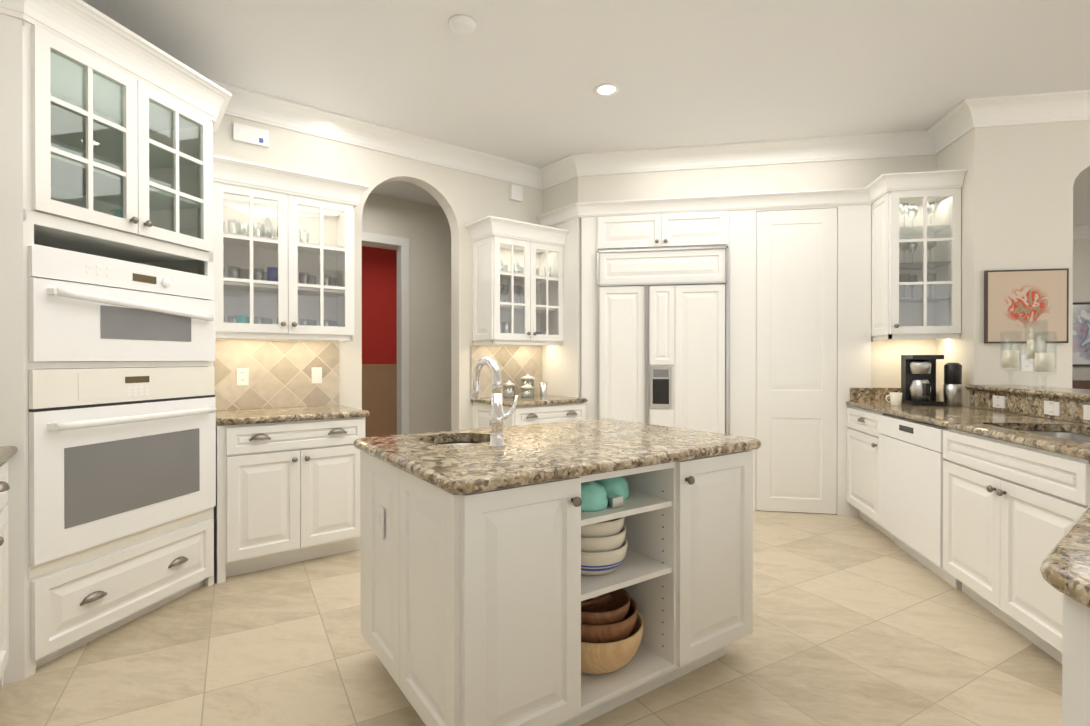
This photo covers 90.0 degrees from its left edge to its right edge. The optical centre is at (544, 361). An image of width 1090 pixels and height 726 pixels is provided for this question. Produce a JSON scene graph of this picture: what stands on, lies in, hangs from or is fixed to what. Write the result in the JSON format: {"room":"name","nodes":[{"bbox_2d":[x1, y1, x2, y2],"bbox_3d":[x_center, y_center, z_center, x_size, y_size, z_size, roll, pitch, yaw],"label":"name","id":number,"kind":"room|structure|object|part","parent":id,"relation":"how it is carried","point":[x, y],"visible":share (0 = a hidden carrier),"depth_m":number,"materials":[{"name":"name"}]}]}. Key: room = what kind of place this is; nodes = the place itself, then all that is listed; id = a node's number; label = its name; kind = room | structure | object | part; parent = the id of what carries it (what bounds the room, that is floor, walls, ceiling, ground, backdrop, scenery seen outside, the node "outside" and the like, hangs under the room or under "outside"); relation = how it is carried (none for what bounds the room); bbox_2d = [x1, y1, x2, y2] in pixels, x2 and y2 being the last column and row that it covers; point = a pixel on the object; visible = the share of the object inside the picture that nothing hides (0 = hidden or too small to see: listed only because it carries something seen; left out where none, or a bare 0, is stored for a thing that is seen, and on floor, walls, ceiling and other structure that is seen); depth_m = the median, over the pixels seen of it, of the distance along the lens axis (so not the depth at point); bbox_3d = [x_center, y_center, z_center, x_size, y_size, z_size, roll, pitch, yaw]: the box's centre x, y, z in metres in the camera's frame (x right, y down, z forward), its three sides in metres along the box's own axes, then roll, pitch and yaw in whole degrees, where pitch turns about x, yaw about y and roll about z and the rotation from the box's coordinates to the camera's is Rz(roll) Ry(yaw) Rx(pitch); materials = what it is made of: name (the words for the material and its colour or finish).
{"room":"kitchen","nodes":[
{"label":"kitchen","id":0,"kind":"room"},
{"bbox_2d":[140,114,542,430],"bbox_3d":[-1.694,-0.272,3.973,4.130,3.000,0.140,0,0,-38],"label":"wall","id":1,"kind":"structure","parent":0,"point":[463,198],"depth_m":4.14,"materials":[{"name":"beige paint"}]},
{"bbox_2d":[0,0,230,267],"bbox_3d":[-2.313,-1.053,2.589,1.446,0.876,1.275,0,0,-38],"label":"upper cabinet","id":2,"kind":"object","parent":1,"relation":"attached to","point":[91,98],"depth_m":2.46,"materials":[{"name":"white paint"}]},
{"bbox_2d":[233,123,268,147],"bbox_3d":[-1.967,-1.515,3.650,0.210,0.110,0.029,0,0,-38],"label":"door chime","id":3,"kind":"object","parent":1,"relation":"attached to","point":[250,135],"visible":0.95,"depth_m":3.64,"materials":[{"name":"white plastic"}]},
{"bbox_2d":[213,340,338,409],"bbox_3d":[-1.850,0.086,3.754,0.845,0.454,0.011,0,0,-38],"label":"backsplash","id":4,"kind":"structure","parent":1,"relation":"attached to","point":[279,373],"depth_m":3.75,"materials":[{"name":"tile"}]},
{"bbox_2d":[237,368,248,384],"bbox_3d":[-2.008,0.100,3.619,0.070,0.115,0.008,0,0,-38],"label":"outlet","id":5,"kind":"object","parent":4,"relation":"attached to","point":[242,376],"visible":1,"depth_m":3.62,"materials":[{"name":"white plastic"}]},
{"bbox_2d":[311,367,321,383],"bbox_3d":[-1.635,0.099,3.905,0.070,0.115,0.011,0,0,-38],"label":"outlet","id":6,"kind":"object","parent":4,"relation":"attached to","point":[316,374],"visible":1,"depth_m":3.90,"materials":[{"name":"white plastic"}]},
{"bbox_2d":[213,155,369,341],"bbox_3d":[-1.692,-0.678,3.625,0.922,1.065,0.405,0,0,-38],"label":"upper cabinet","id":7,"kind":"object","parent":1,"relation":"attached to","point":[283,253],"visible":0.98,"depth_m":3.56,"materials":[{"name":"white paint"}]},
{"bbox_2d":[471,345,541,396],"bbox_3d":[-0.332,0.084,4.922,0.765,0.449,0.011,0,0,-37],"label":"backsplash","id":8,"kind":"structure","parent":1,"relation":"attached to","point":[515,363],"depth_m":4.93,"materials":[{"name":"tile"}]},
{"bbox_2d":[509,184,522,201],"bbox_3d":[-0.264,-1.530,4.953,0.120,0.130,0.041,0,0,-38],"label":"sensor","id":9,"kind":"object","parent":1,"relation":"attached to","point":[515,192],"visible":1,"depth_m":4.93,"materials":[{"name":"white plastic"}]},
{"bbox_2d":[465,215,568,345],"bbox_3d":[-0.235,-0.655,4.746,0.822,1.020,0.405,0,0,-38],"label":"upper cabinet","id":10,"kind":"object","parent":1,"relation":"attached to","point":[518,282],"visible":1,"depth_m":4.66,"materials":[{"name":"white paint"}]},
{"bbox_2d":[362,246,396,363],"bbox_3d":[-2.336,-0.291,8.880,6.500,3.000,0.100,0,0,-38],"label":"wall","id":11,"kind":"structure","parent":0,"point":[379,305],"depth_m":8.60,"materials":[{"name":"red paint"}]},
{"bbox_2d":[362,364,396,436],"bbox_3d":[-2.293,0.624,8.828,6.500,1.170,0.040,0,0,-38],"label":"tile wainscot","id":12,"kind":"structure","parent":11,"relation":"attached to","point":[379,392],"depth_m":8.58,"materials":[{"name":"beige"}]},
{"bbox_2d":[362,194,450,434],"bbox_3d":[-2.076,-0.278,5.673,7.000,3.000,0.120,0,0,-38],"label":"wall","id":13,"kind":"structure","parent":0,"point":[424,229],"depth_m":6.16,"materials":[{"name":"beige paint"}]},
{"bbox_2d":[362,232,409,434],"bbox_3d":[-1.931,-0.069,5.772,0.990,2.580,0.140,0,0,-38],"label":"door frame","id":14,"kind":"structure","parent":13,"relation":"attached to","point":[404,359],"depth_m":5.99,"materials":[{"name":"white paint"}]},
{"bbox_2d":[0,510,1061,725],"bbox_3d":[1.524,1.262,3.085,16.000,0.060,17.000,0,0,10],"label":"floor","id":15,"kind":"structure","parent":0,"point":[858,621],"depth_m":2.25,"materials":[{"name":"tile"}]},
{"bbox_2d":[0,461,9,690],"bbox_3d":[-2.025,0.800,1.542,0.630,0.876,0.911,0,0,-38],"label":"base cabinet","id":16,"kind":"object","parent":15,"relation":"on","point":[4,606],"visible":1,"depth_m":1.92,"materials":[{"name":"white paint"}]},
{"bbox_2d":[0,446,17,465],"bbox_3d":[-0.815,0.348,-0.014,0.648,0.039,4.849,0,0,-38],"label":"countertop","id":17,"kind":"structure","parent":16,"relation":"on","point":[7,453],"depth_m":1.97,"materials":[{"name":"stone"}]},
{"bbox_2d":[0,228,135,547],"bbox_3d":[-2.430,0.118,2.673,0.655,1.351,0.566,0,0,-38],"label":"base cabinet","id":18,"kind":"object","parent":15,"relation":"on","point":[15,365],"depth_m":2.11,"materials":[{"name":"white paint"}]},
{"bbox_2d":[28,246,214,361],"bbox_3d":[-2.131,-0.228,2.608,0.581,0.452,0.890,0,0,12],"label":"speed oven","id":19,"kind":"object","parent":18,"relation":"in","point":[84,308],"visible":0.98,"depth_m":2.43,"materials":[{"name":"white metal"}]},
{"bbox_2d":[29,367,216,565],"bbox_3d":[-2.128,0.412,2.610,0.587,0.767,0.890,0,0,12],"label":"wall oven","id":20,"kind":"object","parent":18,"relation":"in","point":[115,453],"visible":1,"depth_m":2.44,"materials":[{"name":"white enameled metal"},{"name":"glass"}]},
{"bbox_2d":[4,507,213,683],"bbox_3d":[-2.158,1.041,2.620,0.992,0.384,0.955,0,0,-38],"label":"base cabinet","id":21,"kind":"object","parent":15,"relation":"on","point":[58,606],"depth_m":2.39,"materials":[{"name":"white paint"}]},
{"bbox_2d":[214,417,364,583],"bbox_3d":[-1.659,0.793,3.493,0.827,0.875,0.664,0,0,-38],"label":"base cabinet","id":22,"kind":"object","parent":15,"relation":"on","point":[287,492],"visible":0.9,"depth_m":3.23,"materials":[{"name":"white paint"}]},
{"bbox_2d":[216,404,369,424],"bbox_3d":[-1.656,0.335,3.501,0.858,0.039,0.648,0,0,-38],"label":"countertop","id":23,"kind":"structure","parent":22,"relation":"on","point":[266,415],"depth_m":3.34,"materials":[{"name":"stone"}]},
{"bbox_2d":[388,464,591,725],"bbox_3d":[-0.207,0.799,1.838,0.441,0.876,0.528,0,0,-35],"label":"base cabinet","id":24,"kind":"object","parent":15,"relation":"on","point":[470,609],"depth_m":1.64,"materials":[{"name":"white paint"}]},
{"bbox_2d":[377,504,383,539],"bbox_3d":[-0.614,0.596,2.027,0.011,0.115,0.070,0,0,-35],"label":"light switch","id":25,"kind":"object","parent":24,"relation":"attached to","point":[380,521],"visible":0.98,"depth_m":2.01,"materials":[{"name":"white plastic"}]},
{"bbox_2d":[581,517,627,574],"bbox_3d":[0.170,0.660,2.015,0.270,0.200,0.270,0,0,-35],"label":"bowls","id":26,"kind":"object","parent":24,"relation":"in","point":[604,547],"visible":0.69,"depth_m":1.90,"materials":[{"name":"beige ceramic"}]},
{"bbox_2d":[581,476,628,511],"bbox_3d":[0.198,0.471,2.009,0.310,0.088,0.210,0,0,-35],"label":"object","id":27,"kind":"object","parent":24,"relation":"in","point":[599,495],"visible":0.6,"depth_m":1.92,"materials":[{"name":"teal ceramic"}]},
{"bbox_2d":[581,588,642,673],"bbox_3d":[0.183,0.988,2.050,0.370,0.258,0.370,0,0,-35],"label":"bowls","id":28,"kind":"object","parent":24,"relation":"in","point":[611,629],"visible":0.69,"depth_m":1.91,"materials":[{"name":"brown wood"}]},
{"bbox_2d":[473,402,585,428],"bbox_3d":[-0.127,0.788,4.672,0.747,0.875,0.664,0,0,-38],"label":"base cabinet","id":29,"kind":"object","parent":15,"relation":"on","point":[525,415],"visible":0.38,"depth_m":4.47,"materials":[{"name":"white paint"}]},
{"bbox_2d":[471,395,587,406],"bbox_3d":[-0.140,0.330,4.668,0.770,0.039,0.648,0,0,-38],"label":"countertop","id":30,"kind":"structure","parent":29,"relation":"on","point":[536,400],"depth_m":4.48,"materials":[{"name":"stone"}]},
{"bbox_2d":[503,381,514,397],"bbox_3d":[-0.311,0.236,4.694,0.106,0.146,0.104,0,0,-38],"label":"canister","id":31,"kind":"object","parent":30,"relation":"on","point":[507,393],"visible":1,"depth_m":4.66,"materials":[{"name":"clear glass"}]},
{"bbox_2d":[520,384,533,397],"bbox_3d":[-0.155,0.249,4.689,0.116,0.121,0.114,0,0,-38],"label":"canister","id":32,"kind":"object","parent":30,"relation":"on","point":[528,393],"visible":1,"depth_m":4.65,"materials":[{"name":"clear glass"}]},
{"bbox_2d":[520,374,534,395],"bbox_3d":[-0.155,0.211,4.852,0.126,0.196,0.124,0,0,-38],"label":"canister","id":33,"kind":"object","parent":30,"relation":"on","point":[527,377],"visible":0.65,"depth_m":4.81,"materials":[{"name":"clear glass"}]},
{"bbox_2d":[540,382,546,395],"bbox_3d":[-0.014,0.249,4.898,0.072,0.120,0.072,0,0,-38],"label":"steel cup","id":34,"kind":"object","parent":30,"relation":"on","point":[543,388],"visible":1,"depth_m":4.87,"materials":[{"name":"silver metal"}]},
{"bbox_2d":[542,218,579,397],"bbox_3d":[0.136,-0.015,4.960,0.020,2.480,0.520,0,0,-38],"label":"panel","id":35,"kind":"object","parent":15,"relation":"on","point":[560,370],"visible":0.43,"depth_m":4.84,"materials":[{"name":"white paint"}]},
{"bbox_2d":[582,210,728,434],"bbox_3d":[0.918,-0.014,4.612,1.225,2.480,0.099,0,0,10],"label":"built-in refrigerator","id":36,"kind":"object","parent":15,"relation":"on","point":[662,319],"depth_m":4.58,"materials":[{"name":"white paint"}]},
{"bbox_3d":[0.381,-0.015,4.738,0.123,2.480,0.045,0,0,10],"label":"fridge filler panel","id":37,"kind":"part","parent":36,"relation":"part of","materials":[{"name":"white wood"}]},
{"bbox_2d":[592,450,752,689],"bbox_3d":[0.528,0.797,2.352,0.471,0.876,0.540,0,0,-35],"label":"base cabinet","id":38,"kind":"object","parent":15,"relation":"on","point":[687,566],"depth_m":2.08,"materials":[{"name":"white paint"}]},
{"bbox_2d":[353,418,760,493],"bbox_3d":[0.051,0.340,2.266,1.410,0.039,1.012,0,0,-35],"label":"countertop","id":39,"kind":"structure","parent":38,"relation":"on","point":[527,454],"depth_m":1.99,"materials":[{"name":"stone"}]},
{"bbox_2d":[436,442,483,443],"bbox_3d":[-0.357,0.447,2.276,0.368,0.172,0.368,0,0,-35],"label":"island sink","id":40,"kind":"object","parent":39,"relation":"in","point":[459,442],"visible":0.06,"depth_m":2.44,"materials":[{"name":"silver metal"}]},
{"bbox_2d":[471,356,517,447],"bbox_3d":[-0.203,0.149,2.138,0.123,0.342,0.223,0,0,-35],"label":"island faucet","id":41,"kind":"object","parent":39,"relation":"on","point":[497,416],"visible":1,"depth_m":2.04,"materials":[{"name":"silver metal"}]},
{"bbox_2d":[729,209,755,510],"bbox_3d":[1.630,-0.014,4.509,0.209,2.480,0.045,0,0,10],"label":"filler panel","id":42,"kind":"object","parent":15,"relation":"on","point":[742,323],"visible":0.64,"depth_m":4.49,"materials":[{"name":"white paint"}]},
{"bbox_2d":[756,204,870,515],"bbox_3d":[2.158,-0.012,4.412,0.864,2.478,0.045,0,0,10],"label":"filler panel","id":43,"kind":"object","parent":15,"relation":"on","point":[853,296],"visible":0.68,"depth_m":4.34,"materials":[{"name":"white paint"}]},
{"bbox_2d":[847,406,1089,663],"bbox_3d":[2.463,0.795,3.022,0.664,0.875,2.576,0,0,10],"label":"base cabinet","id":44,"kind":"object","parent":15,"relation":"on","point":[1012,513],"visible":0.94,"depth_m":2.47,"materials":[{"name":"white paint"}]},
{"bbox_2d":[879,414,961,588],"bbox_3d":[2.516,0.797,3.287,0.617,0.868,0.800,0,0,10],"label":"dishwasher","id":45,"kind":"object","parent":44,"relation":"in","point":[911,458],"visible":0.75,"depth_m":3.25,"materials":[{"name":"white metal"}]},
{"bbox_2d":[846,401,1089,460],"bbox_3d":[2.364,0.339,2.433,0.646,0.039,3.769,0,0,10],"label":"countertop","id":46,"kind":"structure","parent":44,"relation":"on","point":[1002,426],"depth_m":2.84,"materials":[{"name":"stone"}]},
{"bbox_2d":[885,392,902,405],"bbox_3d":[2.506,0.268,3.917,0.110,0.090,0.080,0,0,10],"label":"mug","id":47,"kind":"object","parent":46,"relation":"on","point":[895,398],"visible":1,"depth_m":3.89,"materials":[{"name":"beige ceramic"}]},
{"bbox_2d":[901,355,943,405],"bbox_3d":[2.727,0.133,3.927,0.200,0.360,0.220,0,0,10],"label":"coffee maker","id":48,"kind":"object","parent":46,"relation":"on","point":[918,380],"visible":1,"depth_m":3.92,"materials":[{"name":"black plastic"}]},
{"bbox_2d":[943,363,962,406],"bbox_3d":[2.880,0.160,3.848,0.110,0.306,0.108,0,0,10],"label":"coffee grinder","id":49,"kind":"object","parent":46,"relation":"on","point":[952,390],"visible":1,"depth_m":3.81,"materials":[{"name":"silver metal"}]},
{"bbox_2d":[1024,431,1089,443],"bbox_3d":[2.386,0.459,2.405,0.480,0.198,0.900,0,0,10],"label":"double sink","id":50,"kind":"object","parent":46,"relation":"in","point":[1082,438],"visible":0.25,"depth_m":2.75,"materials":[{"name":"silver metal"}]},
{"bbox_2d":[1062,594,1089,725],"bbox_3d":[1.688,0.801,1.258,1.538,0.875,1.166,0,0,10],"label":"base cabinet","id":51,"kind":"object","parent":15,"relation":"on","point":[1075,663],"depth_m":0.85,"materials":[{"name":"white paint"}]},
{"bbox_2d":[1040,449,1089,607],"bbox_3d":[1.060,0.347,0.365,0.690,0.039,3.149,0,0,10],"label":"countertop","id":52,"kind":"structure","parent":51,"relation":"on","point":[1065,567],"depth_m":0.89,"materials":[{"name":"stone"}]},
{"bbox_2d":[1072,380,1089,388],"bbox_3d":[7.367,0.728,6.661,2.400,0.980,0.850,0,0,10],"label":"sofa","id":53,"kind":"object","parent":15,"relation":"on","point":[1080,384],"visible":0.08,"depth_m":6.77,"materials":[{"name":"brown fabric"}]},
{"bbox_2d":[543,177,577,213],"bbox_3d":[0.142,-0.276,5.071,0.120,3.000,0.640,0,0,-38],"label":"wall","id":54,"kind":"structure","parent":0,"point":[561,195],"depth_m":4.97,"materials":[{"name":"beige paint"}]},
{"bbox_2d":[82,0,1089,249],"bbox_3d":[1.524,-1.798,3.073,16.000,0.060,17.000,0,0,10],"label":"ceiling","id":55,"kind":"structure","parent":0,"point":[516,80],"depth_m":3.22,"materials":[{"name":"white paint"}]},
{"bbox_2d":[449,14,475,35],"bbox_3d":[-0.430,-1.749,2.842,0.140,0.036,0.140,0,0,10],"label":"smoke detector","id":56,"kind":"object","parent":55,"relation":"attached to","point":[462,25],"visible":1,"depth_m":2.81,"materials":[{"name":"white plastic"}]},
{"bbox_2d":[594,83,619,96],"bbox_3d":[0.401,-1.766,3.544,0.170,0.006,0.170,0,0,10],"label":"recessed light","id":57,"kind":"object","parent":55,"relation":"in","point":[606,89],"visible":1,"depth_m":3.54,"materials":[{"name":"white glass"}]},
{"bbox_2d":[578,154,936,397],"bbox_3d":[1.747,-0.274,4.573,2.941,3.000,0.120,0,0,10],"label":"wall","id":58,"kind":"structure","parent":0,"point":[887,353],"depth_m":4.48,"materials":[{"name":"beige paint"}]},
{"bbox_2d":[536,188,871,226],"bbox_3d":[1.251,-1.304,4.699,2.777,0.110,0.432,0,0,10],"label":"crown molding","id":59,"kind":"structure","parent":58,"relation":"attached to","point":[831,197],"depth_m":4.50,"materials":[{"name":"white paint"}]},
{"bbox_2d":[756,208,836,513],"bbox_3d":[2.038,-0.004,4.435,0.612,2.449,0.042,0,0,10],"label":"pantry door","id":60,"kind":"structure","parent":58,"relation":"in","point":[796,355],"depth_m":4.42,"materials":[{"name":"white paint"}]},
{"bbox_2d":[850,388,900,400],"bbox_3d":[2.727,0.275,4.298,0.606,0.135,0.064,0,0,10],"label":"backsplash","id":61,"kind":"structure","parent":58,"relation":"attached to","point":[868,394],"depth_m":4.29,"materials":[{"name":"stone"}]},
{"bbox_2d":[865,169,966,340],"bbox_3d":[2.754,-0.765,4.109,0.546,1.195,0.420,0,0,10],"label":"upper cabinet","id":62,"kind":"object","parent":58,"relation":"attached to","point":[915,255],"visible":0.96,"depth_m":4.03,"materials":[{"name":"white paint"}]},
{"bbox_2d":[936,136,1089,424],"bbox_3d":[2.902,-0.267,2.775,0.240,3.000,3.000,0,0,10],"label":"wall","id":63,"kind":"structure","parent":0,"point":[949,157],"depth_m":4.06,"materials":[{"name":"beige paint"}]},
{"bbox_2d":[965,385,1089,423],"bbox_3d":[2.866,0.241,2.513,0.355,0.155,2.527,0,0,10],"label":"bar","id":64,"kind":"object","parent":63,"relation":"on","point":[1025,400],"visible":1,"depth_m":3.18,"materials":[{"name":"stone"}]},
{"bbox_2d":[993,395,1004,408],"bbox_3d":[2.882,0.255,3.462,0.008,0.078,0.115,0,0,10],"label":"outlet","id":65,"kind":"object","parent":64,"relation":"attached to","point":[998,401],"visible":1,"depth_m":3.45,"materials":[{"name":"white plastic"}]},
{"bbox_2d":[1000,331,1021,385],"bbox_3d":[3.060,-0.020,3.580,0.118,0.357,0.116,0,0,10],"label":"candle holder","id":66,"kind":"object","parent":64,"relation":"on","point":[1010,358],"visible":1,"depth_m":3.56,"materials":[{"name":"clear glass"}]},
{"bbox_2d":[1024,320,1047,386],"bbox_3d":[3.068,-0.049,3.406,0.118,0.417,0.116,0,0,10],"label":"candle holder","id":67,"kind":"object","parent":64,"relation":"on","point":[1029,347],"visible":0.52,"depth_m":3.39,"materials":[{"name":"clear glass"}]},
{"bbox_2d":[1032,331,1056,388],"bbox_3d":[2.979,-0.009,3.250,0.118,0.337,0.116,0,0,10],"label":"candle holder","id":68,"kind":"object","parent":64,"relation":"on","point":[1044,362],"visible":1,"depth_m":3.23,"materials":[{"name":"clear glass"}]},
{"bbox_2d":[1044,401,1060,415],"bbox_3d":[2.799,0.257,3.009,0.008,0.078,0.115,0,0,10],"label":"outlet","id":69,"kind":"object","parent":64,"relation":"attached to","point":[1053,408],"visible":1,"depth_m":3.00,"materials":[{"name":"white plastic"}]},
{"bbox_2d":[1083,405,1089,419],"bbox_3d":[2.747,0.258,2.734,0.011,0.075,0.115,0,0,10],"label":"outlet","id":70,"kind":"object","parent":64,"relation":"attached to","point":[1086,412],"visible":1,"depth_m":2.77,"materials":[{"name":"white plastic"}]},
{"bbox_2d":[962,120,1089,407],"bbox_3d":[6.279,-0.269,3.229,6.700,3.000,0.166,0,0,10],"label":"wall","id":71,"kind":"structure","parent":0,"point":[1018,182],"depth_m":3.72,"materials":[{"name":"beige paint"}]},
{"bbox_3d":[3.272,-0.376,3.709,0.490,0.500,0.024,0,0,10],"label":"picture of lobster","id":72,"kind":"part","parent":71,"relation":"part of"},
{"bbox_2d":[1021,355,1032,370],"bbox_3d":[3.288,0.009,3.716,0.070,0.115,0.008,0,0,10],"label":"outlet","id":73,"kind":"object","parent":71,"relation":"attached to","point":[1026,365],"visible":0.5,"depth_m":3.72,"materials":[{"name":"white plastic"}]},
{"bbox_2d":[1072,239,1089,379],"bbox_3d":[6.389,-0.285,7.421,8.000,3.000,0.100,0,0,10],"label":"wall","id":74,"kind":"structure","parent":0,"point":[1081,270],"depth_m":7.23,"materials":[{"name":"beige paint"}]},
{"bbox_2d":[1072,302,1089,366],"bbox_3d":[7.508,-0.359,7.150,1.200,0.850,0.024,0,0,10],"label":"picture","id":75,"kind":"object","parent":74,"relation":"attached to","point":[1081,337],"depth_m":7.21,"materials":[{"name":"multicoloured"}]},
{"bbox_2d":[1073,225,1089,239],"bbox_3d":[7.116,-1.703,7.165,6.480,0.160,0.130,0,0,10],"label":"crown molding","id":76,"kind":"structure","parent":74,"relation":"attached to","point":[1081,231],"depth_m":7.11,"materials":[{"name":"white paint"}]},
{"bbox_3d":[-1.426,-0.257,0.141,0.120,3.000,6.540,0,0,-38],"label":"wall","id":77,"kind":"structure","parent":0,"visible":0},
{"bbox_2d":[207,78,1089,189],"bbox_3d":[2.826,-1.684,0.911,12.656,0.150,7.352,0,0,10],"label":"crown molding","id":78,"kind":"structure","parent":77,"relation":"attached to","point":[960,120],"depth_m":4.28,"materials":[{"name":"white paint"}]}
]}

